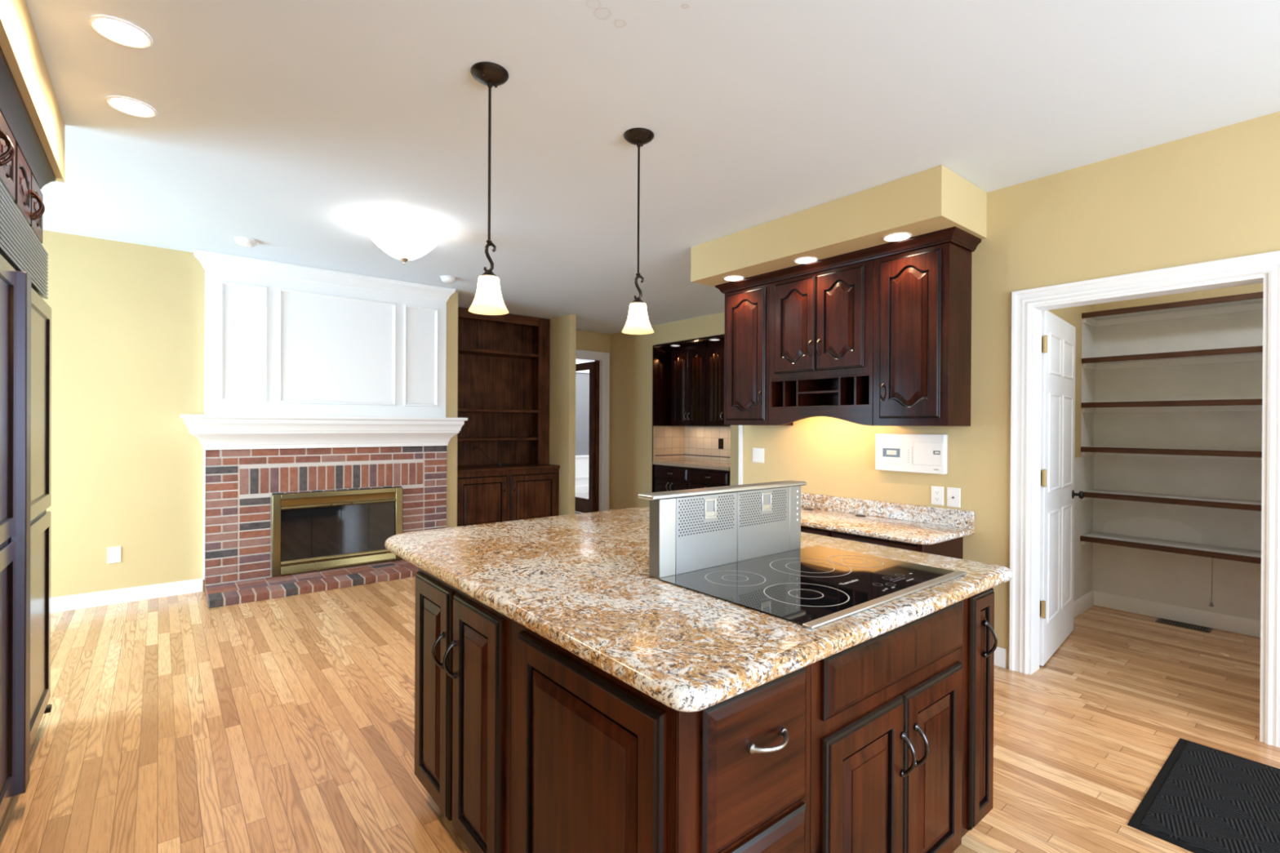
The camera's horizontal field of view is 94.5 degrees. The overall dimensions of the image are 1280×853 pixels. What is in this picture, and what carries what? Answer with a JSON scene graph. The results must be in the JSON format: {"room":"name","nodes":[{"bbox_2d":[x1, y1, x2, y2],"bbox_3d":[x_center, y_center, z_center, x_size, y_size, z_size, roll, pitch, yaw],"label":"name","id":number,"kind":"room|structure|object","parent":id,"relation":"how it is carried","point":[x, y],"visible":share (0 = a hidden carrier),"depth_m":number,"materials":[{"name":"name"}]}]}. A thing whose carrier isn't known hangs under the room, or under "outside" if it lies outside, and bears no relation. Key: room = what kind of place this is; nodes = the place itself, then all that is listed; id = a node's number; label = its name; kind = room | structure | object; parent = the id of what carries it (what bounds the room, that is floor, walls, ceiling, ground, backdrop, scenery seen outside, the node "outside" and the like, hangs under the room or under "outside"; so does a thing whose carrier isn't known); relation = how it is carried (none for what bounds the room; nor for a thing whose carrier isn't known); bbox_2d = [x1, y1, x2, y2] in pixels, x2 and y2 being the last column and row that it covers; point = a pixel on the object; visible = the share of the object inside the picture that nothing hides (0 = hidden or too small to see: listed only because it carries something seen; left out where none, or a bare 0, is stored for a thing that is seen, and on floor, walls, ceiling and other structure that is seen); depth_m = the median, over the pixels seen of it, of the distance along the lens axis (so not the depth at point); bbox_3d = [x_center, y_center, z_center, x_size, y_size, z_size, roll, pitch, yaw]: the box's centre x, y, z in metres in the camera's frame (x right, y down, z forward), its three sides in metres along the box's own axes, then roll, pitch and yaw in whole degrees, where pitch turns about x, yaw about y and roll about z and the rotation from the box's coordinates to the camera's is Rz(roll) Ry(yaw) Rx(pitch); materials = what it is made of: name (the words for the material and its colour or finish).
{"room":"kitchen","nodes":[
{"label":"kitchen","id":0,"kind":"room"},
{"bbox_2d":[0,0,65,182],"bbox_3d":[-0.965,-1.242,0.052,0.759,0.265,6.290,0,0,-39],"label":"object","id":1,"kind":"structure","parent":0,"point":[20,45],"depth_m":2.06,"materials":[{"name":"beige paint"}]},
{"bbox_2d":[0,45,56,189],"bbox_3d":[-2.417,-1.089,1.827,0.726,0.063,1.615,0,0,-39],"label":"crown molding","id":2,"kind":"structure","parent":1,"relation":"attached to","point":[13,108],"depth_m":2.15,"materials":[{"name":"brown wood"}]},
{"bbox_2d":[41,230,457,597],"bbox_3d":[-4.074,-0.032,4.467,5.510,2.740,0.120,0,0,-39],"label":"wall","id":3,"kind":"structure","parent":0,"point":[128,319],"depth_m":4.52,"materials":[{"name":"beige paint"}]},
{"bbox_2d":[107,546,121,564],"bbox_3d":[-3.971,0.971,4.474,0.078,0.122,0.008,0,0,-39],"label":"wall outlet","id":4,"kind":"object","parent":3,"relation":"attached to","point":[114,553],"visible":1,"depth_m":4.47,"materials":[{"name":"white plastic"}]},
{"bbox_2d":[50,578,202,613],"bbox_3d":[-4.826,1.283,3.777,3.280,0.105,0.014,0,0,-39],"label":"baseboard","id":5,"kind":"structure","parent":3,"relation":"attached to","point":[68,602],"depth_m":4.50,"materials":[{"name":"white paint"}]},
{"bbox_2d":[179,248,467,579],"bbox_3d":[-2.701,-0.080,5.345,2.288,2.632,0.246,0,0,-39],"label":"mantelpiece","id":6,"kind":"object","parent":3,"relation":"attached to","point":[295,356],"visible":1,"depth_m":5.25,"materials":[{"name":"white paint"}]},
{"bbox_2d":[179,413,467,449],"bbox_3d":[-2.702,0.050,5.345,2.288,0.284,0.246,0,0,-39],"label":"shelf","id":7,"kind":"object","parent":6,"relation":"attached to","point":[214,431],"depth_m":5.20,"materials":[{"name":"white paint"}]},
{"bbox_2d":[549,314,576,515],"bbox_3d":[-1.149,-0.024,7.745,0.095,2.740,0.970,0,0,-39],"label":"wall column","id":8,"kind":"structure","parent":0,"point":[562,338],"depth_m":7.45,"materials":[{"name":"beige paint"}]},
{"bbox_2d":[575,372,589,455],"bbox_3d":[-0.713,-0.028,10.630,5.900,2.740,2.800,0,0,-39],"label":"wall","id":9,"kind":"structure","parent":0,"point":[582,380],"depth_m":11.94,"materials":[{"name":"grey paint"}]},
{"bbox_2d":[575,358,595,493],"bbox_3d":[-1.549,-0.035,11.659,5.700,2.740,0.150,0,0,-39],"label":"trim","id":10,"kind":"structure","parent":9,"relation":"attached to","point":[581,461],"depth_m":11.91,"materials":[{"name":"white paint"}]},
{"bbox_2d":[575,329,610,510],"bbox_3d":[-0.948,-0.025,8.585,1.465,2.740,0.079,0,0,-39],"label":"wall","id":11,"kind":"structure","parent":0,"point":[585,340],"depth_m":8.79,"materials":[{"name":"beige paint"}]},
{"bbox_2d":[574,361,595,512],"bbox_3d":[-0.940,0.174,9.204,0.040,2.300,0.800,0,0,-39],"label":"door","id":12,"kind":"structure","parent":11,"relation":"in","point":[581,504],"depth_m":8.93,"materials":[{"name":"brown wood"}]},
{"bbox_2d":[575,349,609,511],"bbox_3d":[-0.917,0.119,8.592,1.095,2.452,0.099,0,0,-39],"label":"trim","id":13,"kind":"structure","parent":11,"relation":"attached to","point":[604,357],"depth_m":8.87,"materials":[{"name":"white paint"}]},
{"bbox_2d":[594,360,599,511],"bbox_3d":[-0.645,0.144,8.912,0.070,2.395,0.044,0,0,-39],"label":"trim","id":14,"kind":"structure","parent":11,"relation":"attached to","point":[597,362],"depth_m":8.89,"materials":[{"name":"brown wood"}]},
{"bbox_2d":[0,492,1279,852],"bbox_3d":[-0.202,1.396,4.999,12.200,0.084,13.200,0,0,-39],"label":"floor","id":15,"kind":"structure","parent":0,"point":[176,723],"depth_m":2.66,"materials":[{"name":"brown wood"}]},
{"bbox_2d":[0,181,52,822],"bbox_3d":[-2.451,0.280,1.869,0.735,2.144,1.590,0,0,-39],"label":"refrigerator","id":16,"kind":"object","parent":15,"relation":"on","point":[25,317],"visible":1,"depth_m":2.04,"materials":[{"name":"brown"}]},
{"bbox_2d":[0,111,15,201],"bbox_3d":[-2.307,-0.924,1.687,0.722,0.264,0.658,0,0,-39],"label":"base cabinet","id":17,"kind":"object","parent":16,"relation":"on","point":[7,142],"visible":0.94,"depth_m":2.00,"materials":[{"name":"brown wood"}]},
{"bbox_2d":[13,143,44,244],"bbox_3d":[-2.723,-0.928,2.199,0.722,0.264,0.653,0,0,-39],"label":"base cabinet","id":18,"kind":"object","parent":16,"relation":"on","point":[28,197],"visible":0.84,"depth_m":2.36,"materials":[{"name":"brown wood"}]},
{"bbox_2d":[204,445,446,608],"bbox_3d":[-2.489,0.769,5.303,2.246,1.150,0.587,0,0,-39],"label":"brick fireplace","id":19,"kind":"object","parent":15,"relation":"on","point":[240,486],"visible":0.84,"depth_m":5.05,"materials":[{"name":"red brick"}]},
{"bbox_2d":[271,487,402,577],"bbox_3d":[-2.711,0.932,5.378,1.076,0.698,0.051,0,0,-39],"label":"fireplace insert","id":20,"kind":"structure","parent":19,"relation":"attached to","point":[362,516],"depth_m":5.34,"materials":[{"name":"gold metal"}]},
{"bbox_2d":[414,567,511,852],"bbox_3d":[-0.066,0.929,2.315,1.456,0.869,0.743,0,0,-39],"label":"base cabinet","id":21,"kind":"object","parent":15,"relation":"on","point":[463,645],"visible":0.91,"depth_m":1.80,"materials":[{"name":"brown wood"}]},
{"bbox_2d":[384,506,1013,711],"bbox_3d":[0.068,0.474,2.189,1.488,0.042,1.863,0,0,-39],"label":"countertop","id":22,"kind":"structure","parent":21,"relation":"on","point":[582,583],"depth_m":1.54,"materials":[{"name":"stone"}]},
{"bbox_2d":[638,480,806,578],"bbox_3d":[0.305,0.329,1.989,0.748,0.252,0.074,0,0,-39],"label":"downdraft vent","id":23,"kind":"object","parent":22,"relation":"on","point":[691,530],"visible":1,"depth_m":1.92,"materials":[{"name":"silver metal"}]},
{"bbox_2d":[658,545,966,629],"bbox_3d":[0.533,0.453,1.792,0.810,0.007,0.534,0,0,-39],"label":"cooktop","id":24,"kind":"object","parent":22,"relation":"in","point":[816,586],"visible":1,"depth_m":1.72,"materials":[{"name":"black glass"}]},
{"bbox_2d":[457,462,559,526],"bbox_3d":[-1.798,0.916,7.250,1.529,0.856,0.678,0,0,-39],"label":"base cabinet","id":25,"kind":"object","parent":15,"relation":"on","point":[486,493],"visible":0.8,"depth_m":7.07,"materials":[{"name":"brown wood"}]},
{"bbox_2d":[473,446,511,466],"bbox_3d":[-1.827,0.368,7.396,0.494,0.237,0.148,0,0,-16],"label":"loose cable","id":26,"kind":"object","parent":25,"relation":"on","point":[498,464],"visible":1,"depth_m":7.35,"materials":[{"name":"black plastic"}]},
{"bbox_2d":[457,306,550,466],"bbox_3d":[-1.878,-0.453,7.343,1.515,1.878,0.419,0,0,-39],"label":"bookcase","id":27,"kind":"object","parent":25,"relation":"on","point":[504,360],"visible":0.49,"depth_m":7.59,"materials":[{"name":"brown wood"}]},
{"bbox_2d":[511,619,810,852],"bbox_3d":[0.029,0.932,1.443,0.430,0.869,0.725,0,0,-39],"label":"base cabinet","id":28,"kind":"object","parent":15,"relation":"on","point":[599,764],"visible":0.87,"depth_m":1.23,"materials":[{"name":"brown wood"}]},
{"bbox_2d":[654,464,689,492],"bbox_3d":[0.620,0.939,8.055,0.643,0.832,0.688,0,0,-39],"label":"base cabinet","id":29,"kind":"object","parent":15,"relation":"on","point":[667,477],"visible":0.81,"depth_m":7.86,"materials":[{"name":"red wood"}]},
{"bbox_2d":[689,467,729,488],"bbox_3d":[1.059,0.942,7.515,0.643,0.832,0.696,0,0,-39],"label":"base cabinet","id":30,"kind":"object","parent":15,"relation":"on","point":[699,477],"visible":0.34,"depth_m":7.34,"materials":[{"name":"red wood"}]},
{"bbox_2d":[652,460,730,471],"bbox_3d":[0.854,0.506,7.796,0.611,0.036,1.406,0,0,-39],"label":"countertop","id":31,"kind":"structure","parent":30,"relation":"on","point":[700,464],"depth_m":7.71,"materials":[{"name":"beige stone"}]},
{"bbox_2d":[800,525,963,559],"bbox_3d":[1.189,1.000,4.020,0.567,0.734,1.670,0,0,-39],"label":"base cabinet","id":32,"kind":"object","parent":15,"relation":"on","point":[953,548],"visible":0.02,"depth_m":3.45,"materials":[{"name":"brown wood"}]},
{"bbox_2d":[800,492,974,544],"bbox_3d":[1.196,0.565,4.010,0.587,0.135,1.770,0,0,-39],"label":"countertop","id":33,"kind":"structure","parent":32,"relation":"on","point":[897,522],"depth_m":3.69,"materials":[{"name":"stone"}]},
{"bbox_2d":[809,600,963,852],"bbox_3d":[0.504,0.933,1.831,0.793,0.869,0.723,0,0,-39],"label":"base cabinet","id":34,"kind":"object","parent":15,"relation":"on","point":[886,756],"visible":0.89,"depth_m":1.54,"materials":[{"name":"brown wood"}]},
{"bbox_2d":[961,587,997,837],"bbox_3d":[0.893,0.935,2.147,0.206,0.869,0.723,0,0,-39],"label":"base cabinet","id":35,"kind":"object","parent":15,"relation":"on","point":[980,640],"visible":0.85,"depth_m":1.87,"materials":[{"name":"brown wood"}]},
{"bbox_2d":[1155,617,1212,632],"bbox_3d":[3.773,1.378,4.112,0.120,0.006,0.280,0,0,-39],"label":"floor vent","id":36,"kind":"object","parent":15,"relation":"in","point":[1171,622],"visible":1,"depth_m":4.11,"materials":[{"name":"black metal"}]},
{"bbox_2d":[1127,737,1279,852],"bbox_3d":[2.225,1.372,2.087,0.903,0.010,0.618,0,0,-39],"label":"door mat","id":37,"kind":"object","parent":15,"relation":"on","point":[1202,798],"visible":1,"depth_m":2.14,"materials":[{"name":"black rubber"}]},
{"bbox_2d":[25,0,1279,333],"bbox_3d":[0.039,-1.417,3.050,10.100,0.080,9.900,0,0,-39],"label":"ceiling","id":38,"kind":"structure","parent":0,"point":[303,130],"depth_m":2.61,"materials":[{"name":"paint"}]},
{"bbox_2d":[88,15,152,48],"bbox_3d":[-1.818,-1.380,2.076,0.170,0.006,0.170,0,0,-39],"label":"recessed light","id":39,"kind":"object","parent":38,"relation":"in","point":[119,31],"visible":1,"depth_m":2.07,"materials":[{"name":"white paint"}]},
{"bbox_2d":[105,96,156,117],"bbox_3d":[-2.204,-1.383,2.568,0.170,0.006,0.170,0,0,-39],"label":"recessed light","id":40,"kind":"object","parent":38,"relation":"in","point":[126,105],"visible":1,"depth_m":2.56,"materials":[{"name":"white paint"}]},
{"bbox_2d":[234,236,258,247],"bbox_3d":[-2.943,-1.373,4.429,0.150,0.044,0.150,0,0,-39],"label":"smoke detector","id":41,"kind":"object","parent":38,"relation":"attached to","point":[242,241],"visible":1,"depth_m":4.39,"materials":[{"name":"white plastic"}]},
{"bbox_2d":[368,223,438,264],"bbox_3d":[-1.635,-1.256,4.108,0.452,0.262,0.460,0,0,-39],"label":"bowl light","id":42,"kind":"object","parent":38,"relation":"attached to","point":[401,242],"visible":1,"depth_m":4.00,"materials":[{"name":"white glass"}]},
{"bbox_2d":[440,275,456,283],"bbox_3d":[-1.791,-1.367,5.532,0.150,0.050,0.150,0,0,-39],"label":"smoke detector","id":43,"kind":"object","parent":38,"relation":"attached to","point":[446,279],"visible":1,"depth_m":5.49,"materials":[{"name":"white plastic"}]},
{"bbox_2d":[468,62,508,315],"bbox_3d":[-0.588,-0.913,2.310,0.153,0.930,0.153,0,0,-39],"label":"pendant light","id":44,"kind":"object","parent":38,"relation":"hanging from","point":[488,300],"visible":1,"depth_m":2.29,"materials":[{"name":"white glass"}]},
{"bbox_2d":[622,128,653,334],"bbox_3d":[-0.007,-0.911,2.799,0.153,0.930,0.153,0,0,-39],"label":"pendant light","id":45,"kind":"object","parent":38,"relation":"hanging from","point":[637,322],"visible":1,"depth_m":2.77,"materials":[{"name":"white glass"}]},
{"bbox_2d":[609,311,738,509],"bbox_3d":[0.863,-0.012,7.414,0.110,2.740,4.020,0,0,-39],"label":"wall","id":46,"kind":"structure","parent":0,"point":[631,355],"depth_m":8.45,"materials":[{"name":"beige paint"}]},
{"bbox_2d":[653,426,730,463],"bbox_3d":[0.860,0.242,7.805,0.598,0.492,1.416,0,0,-39],"label":"tile backsplash","id":47,"kind":"structure","parent":46,"relation":"attached to","point":[694,443],"depth_m":8.25,"materials":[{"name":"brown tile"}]},
{"bbox_2d":[718,438,723,448],"bbox_3d":[1.087,0.233,7.971,0.008,0.140,0.090,0,0,-39],"label":"niche outlet","id":48,"kind":"object","parent":47,"relation":"attached to","point":[720,440],"visible":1,"depth_m":7.97,"materials":[{"name":"black plastic"}]},
{"bbox_2d":[690,164,986,287],"bbox_3d":[1.209,-1.239,4.007,0.581,0.265,1.879,0,0,-39],"label":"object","id":49,"kind":"structure","parent":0,"point":[936,198],"depth_m":3.53,"materials":[{"name":"beige paint"}]},
{"bbox_2d":[723,275,744,281],"bbox_3d":[0.702,-1.106,4.429,0.156,0.006,0.156,0,0,-39],"label":"recessed light","id":50,"kind":"object","parent":49,"relation":"in","point":[731,278],"visible":1,"depth_m":4.43,"materials":[{"name":"white paint"}]},
{"bbox_2d":[793,257,817,263],"bbox_3d":[1.103,-1.103,3.936,0.156,0.006,0.156,0,0,-39],"label":"recessed light","id":51,"kind":"object","parent":49,"relation":"in","point":[802,260],"visible":1,"depth_m":3.93,"materials":[{"name":"white paint"}]},
{"bbox_2d":[882,232,911,241],"bbox_3d":[1.496,-1.100,3.444,0.156,0.006,0.156,0,0,-39],"label":"recessed light","id":52,"kind":"object","parent":49,"relation":"in","point":[897,237],"visible":1,"depth_m":3.44,"materials":[{"name":"white paint"}]},
{"bbox_2d":[742,111,1279,667],"bbox_3d":[2.740,0.009,2.671,0.115,2.740,5.890,0,0,-39],"label":"wall","id":53,"kind":"structure","parent":0,"point":[1212,195],"depth_m":3.28,"materials":[{"name":"beige paint"}]},
{"bbox_2d":[737,425,743,484],"bbox_3d":[0.886,-0.007,4.951,0.137,2.740,0.043,0,0,-39],"label":"trim","id":54,"kind":"structure","parent":53,"relation":"attached to","point":[740,427],"depth_m":4.90,"materials":[{"name":"white paint"}]},
{"bbox_2d":[752,448,764,462],"bbox_3d":[0.953,0.232,4.771,0.006,0.118,0.118,0,0,-39],"label":"wall switch","id":55,"kind":"object","parent":53,"relation":"attached to","point":[757,453],"visible":1,"depth_m":4.76,"materials":[{"name":"white plastic"}]},
{"bbox_2d":[724,283,793,425],"bbox_3d":[0.895,-0.528,4.568,0.356,1.036,0.437,0,0,-39],"label":"upper cabinet","id":56,"kind":"object","parent":53,"relation":"attached to","point":[746,326],"visible":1,"depth_m":4.45,"materials":[{"name":"brown wood"}]},
{"bbox_2d":[768,259,874,426],"bbox_3d":[1.290,-0.524,4.081,0.356,1.036,0.813,0,0,-39],"label":"upper cabinet","id":57,"kind":"object","parent":53,"relation":"attached to","point":[821,323],"visible":0.91,"depth_m":3.96,"materials":[{"name":"brown wood"}]},
{"bbox_2d":[715,226,981,293],"bbox_3d":[1.300,-1.074,4.075,0.352,0.063,1.812,0,0,-39],"label":"crown molding","id":58,"kind":"structure","parent":53,"relation":"attached to","point":[956,236],"depth_m":3.71,"materials":[{"name":"brown wood"}]},
{"bbox_2d":[875,433,947,474],"bbox_3d":[1.723,0.169,3.784,0.056,0.243,0.446,0,0,-39],"label":"intercom","id":59,"kind":"object","parent":53,"relation":"attached to","point":[900,452],"visible":1,"depth_m":3.75,"materials":[{"name":"white plastic"}]},
{"bbox_2d":[872,242,971,426],"bbox_3d":[1.691,-0.521,3.588,0.356,1.036,0.454,0,0,-39],"label":"upper cabinet","id":60,"kind":"object","parent":53,"relation":"attached to","point":[922,297],"visible":1,"depth_m":3.46,"materials":[{"name":"brown wood"}]},
{"bbox_2d":[930,485,943,506],"bbox_3d":[1.844,0.429,3.673,0.008,0.116,0.077,0,0,-39],"label":"wall outlet","id":61,"kind":"object","parent":53,"relation":"attached to","point":[937,492],"visible":1,"depth_m":3.67,"materials":[{"name":"white plastic"}]},
{"bbox_2d":[946,487,960,507],"bbox_3d":[1.902,0.431,3.596,0.014,0.118,0.078,0,0,-39],"label":"jack plate","id":62,"kind":"object","parent":53,"relation":"attached to","point":[953,495],"visible":1,"depth_m":3.59,"materials":[{"name":"white plastic"}]},
{"bbox_2d":[994,646,1006,667],"bbox_3d":[2.031,1.321,3.434,0.014,0.105,0.165,0,0,-39],"label":"baseboard","id":63,"kind":"structure","parent":53,"relation":"attached to","point":[1000,654],"depth_m":3.38,"materials":[{"name":"white paint"}]},
{"bbox_2d":[1039,310,1084,666],"bbox_3d":[2.576,0.348,3.693,0.879,2.030,0.159,0,0,-41],"label":"door","id":64,"kind":"structure","parent":53,"relation":"in","point":[1058,335],"depth_m":3.57,"materials":[{"name":"white paint"}]},
{"bbox_2d":[1008,250,1279,747],"bbox_3d":[2.490,0.309,2.969,0.154,2.134,1.086,0,0,-39],"label":"trim","id":65,"kind":"structure","parent":53,"relation":"attached to","point":[1028,305],"depth_m":3.05,"materials":[{"name":"white paint"}]},
{"bbox_2d":[1048,283,1263,621],"bbox_3d":[3.451,0.011,3.339,1.831,2.740,2.030,0,0,-39],"label":"wall","id":66,"kind":"structure","parent":0,"point":[1184,580],"depth_m":4.24,"materials":[{"name":"paint"}]},
{"bbox_2d":[1073,591,1260,637],"bbox_3d":[3.459,1.328,3.353,1.860,0.105,1.861,0,0,-39],"label":"baseboard","id":67,"kind":"structure","parent":66,"relation":"attached to","point":[1193,616],"depth_m":4.23,"materials":[{"name":"white paint"}]},
{"bbox_2d":[1080,531,1261,564],"bbox_3d":[3.971,0.848,3.765,0.322,0.067,1.862,0,0,-39],"label":"shelf","id":68,"kind":"object","parent":66,"relation":"attached to","point":[1151,544],"visible":0.79,"depth_m":4.04,"materials":[{"name":"grey paint"}]},
{"bbox_2d":[1208,557,1213,606],"bbox_3d":[3.923,1.044,4.065,0.024,0.385,0.023,0,0,-39],"label":"hanging cord","id":69,"kind":"object","parent":68,"relation":"hanging from","point":[1211,604],"visible":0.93,"depth_m":4.06,"materials":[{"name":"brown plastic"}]},
{"bbox_2d":[1081,488,1261,511],"bbox_3d":[3.973,0.521,3.764,0.322,0.067,1.862,0,0,-39],"label":"shelf","id":70,"kind":"object","parent":66,"relation":"attached to","point":[1254,505],"visible":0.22,"depth_m":4.03,"materials":[{"name":"grey paint"}]},
{"bbox_2d":[1080,446,1262,460],"bbox_3d":[3.975,0.188,3.764,0.322,0.067,1.862,0,0,-39],"label":"shelf","id":71,"kind":"object","parent":66,"relation":"attached to","point":[1250,455],"visible":0.78,"depth_m":4.06,"materials":[{"name":"grey paint"}]},
{"bbox_2d":[1081,399,1262,412],"bbox_3d":[3.977,-0.138,3.763,0.322,0.067,1.862,0,0,-39],"label":"shelf","id":72,"kind":"object","parent":66,"relation":"attached to","point":[1227,405],"visible":0.78,"depth_m":4.08,"materials":[{"name":"grey paint"}]},
{"bbox_2d":[1081,291,1262,326],"bbox_3d":[3.980,-0.801,3.761,0.322,0.067,1.862,0,0,-39],"label":"shelf","id":73,"kind":"object","parent":66,"relation":"attached to","point":[1249,301],"visible":0.78,"depth_m":4.10,"materials":[{"name":"grey paint"}]},
{"bbox_2d":[1081,346,1262,369],"bbox_3d":[3.978,-0.466,3.762,0.322,0.067,1.862,0,0,-39],"label":"shelf","id":74,"kind":"object","parent":66,"relation":"attached to","point":[1252,353],"visible":0.78,"depth_m":4.10,"materials":[{"name":"grey paint"}]},
{"bbox_3d":[0.930,-0.013,7.871,0.570,2.740,1.645,0,0,-39],"label":"wall niche","id":75,"kind":"object","parent":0,"visible":0},
{"bbox_2d":[652,345,673,492],"bbox_3d":[0.403,0.116,8.361,0.589,2.474,0.020,0,0,-39],"label":"kitchen cabinet","id":76,"kind":"object","parent":75,"relation":"attached to","point":[661,357],"visible":0.43,"depth_m":8.25,"materials":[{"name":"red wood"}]},
{"bbox_2d":[671,343,707,426],"bbox_3d":[0.757,-0.550,8.102,0.359,1.088,0.672,0,0,-39],"label":"upper cabinet","id":77,"kind":"object","parent":75,"relation":"attached to","point":[688,375],"visible":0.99,"depth_m":7.98,"materials":[{"name":"red wood"}]},
{"bbox_2d":[653,333,724,349],"bbox_3d":[0.864,-1.106,7.799,0.589,0.022,1.417,0,0,-39],"label":"panel","id":78,"kind":"object","parent":77,"relation":"on","point":[704,340],"visible":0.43,"depth_m":7.72,"materials":[{"name":"red wood"}]},
{"bbox_2d":[709,338,719,341],"bbox_3d":[0.941,-1.090,7.457,0.140,0.006,0.140,0,0,-39],"label":"recessed light","id":79,"kind":"object","parent":77,"relation":"attached to","point":[711,340],"visible":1,"depth_m":7.46,"materials":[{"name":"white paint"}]},
{"bbox_2d":[706,340,730,426],"bbox_3d":[1.180,-0.547,7.582,0.359,1.088,0.662,0,0,-39],"label":"upper cabinet","id":80,"kind":"object","parent":75,"relation":"attached to","point":[714,350],"visible":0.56,"depth_m":7.63,"materials":[{"name":"red wood"}]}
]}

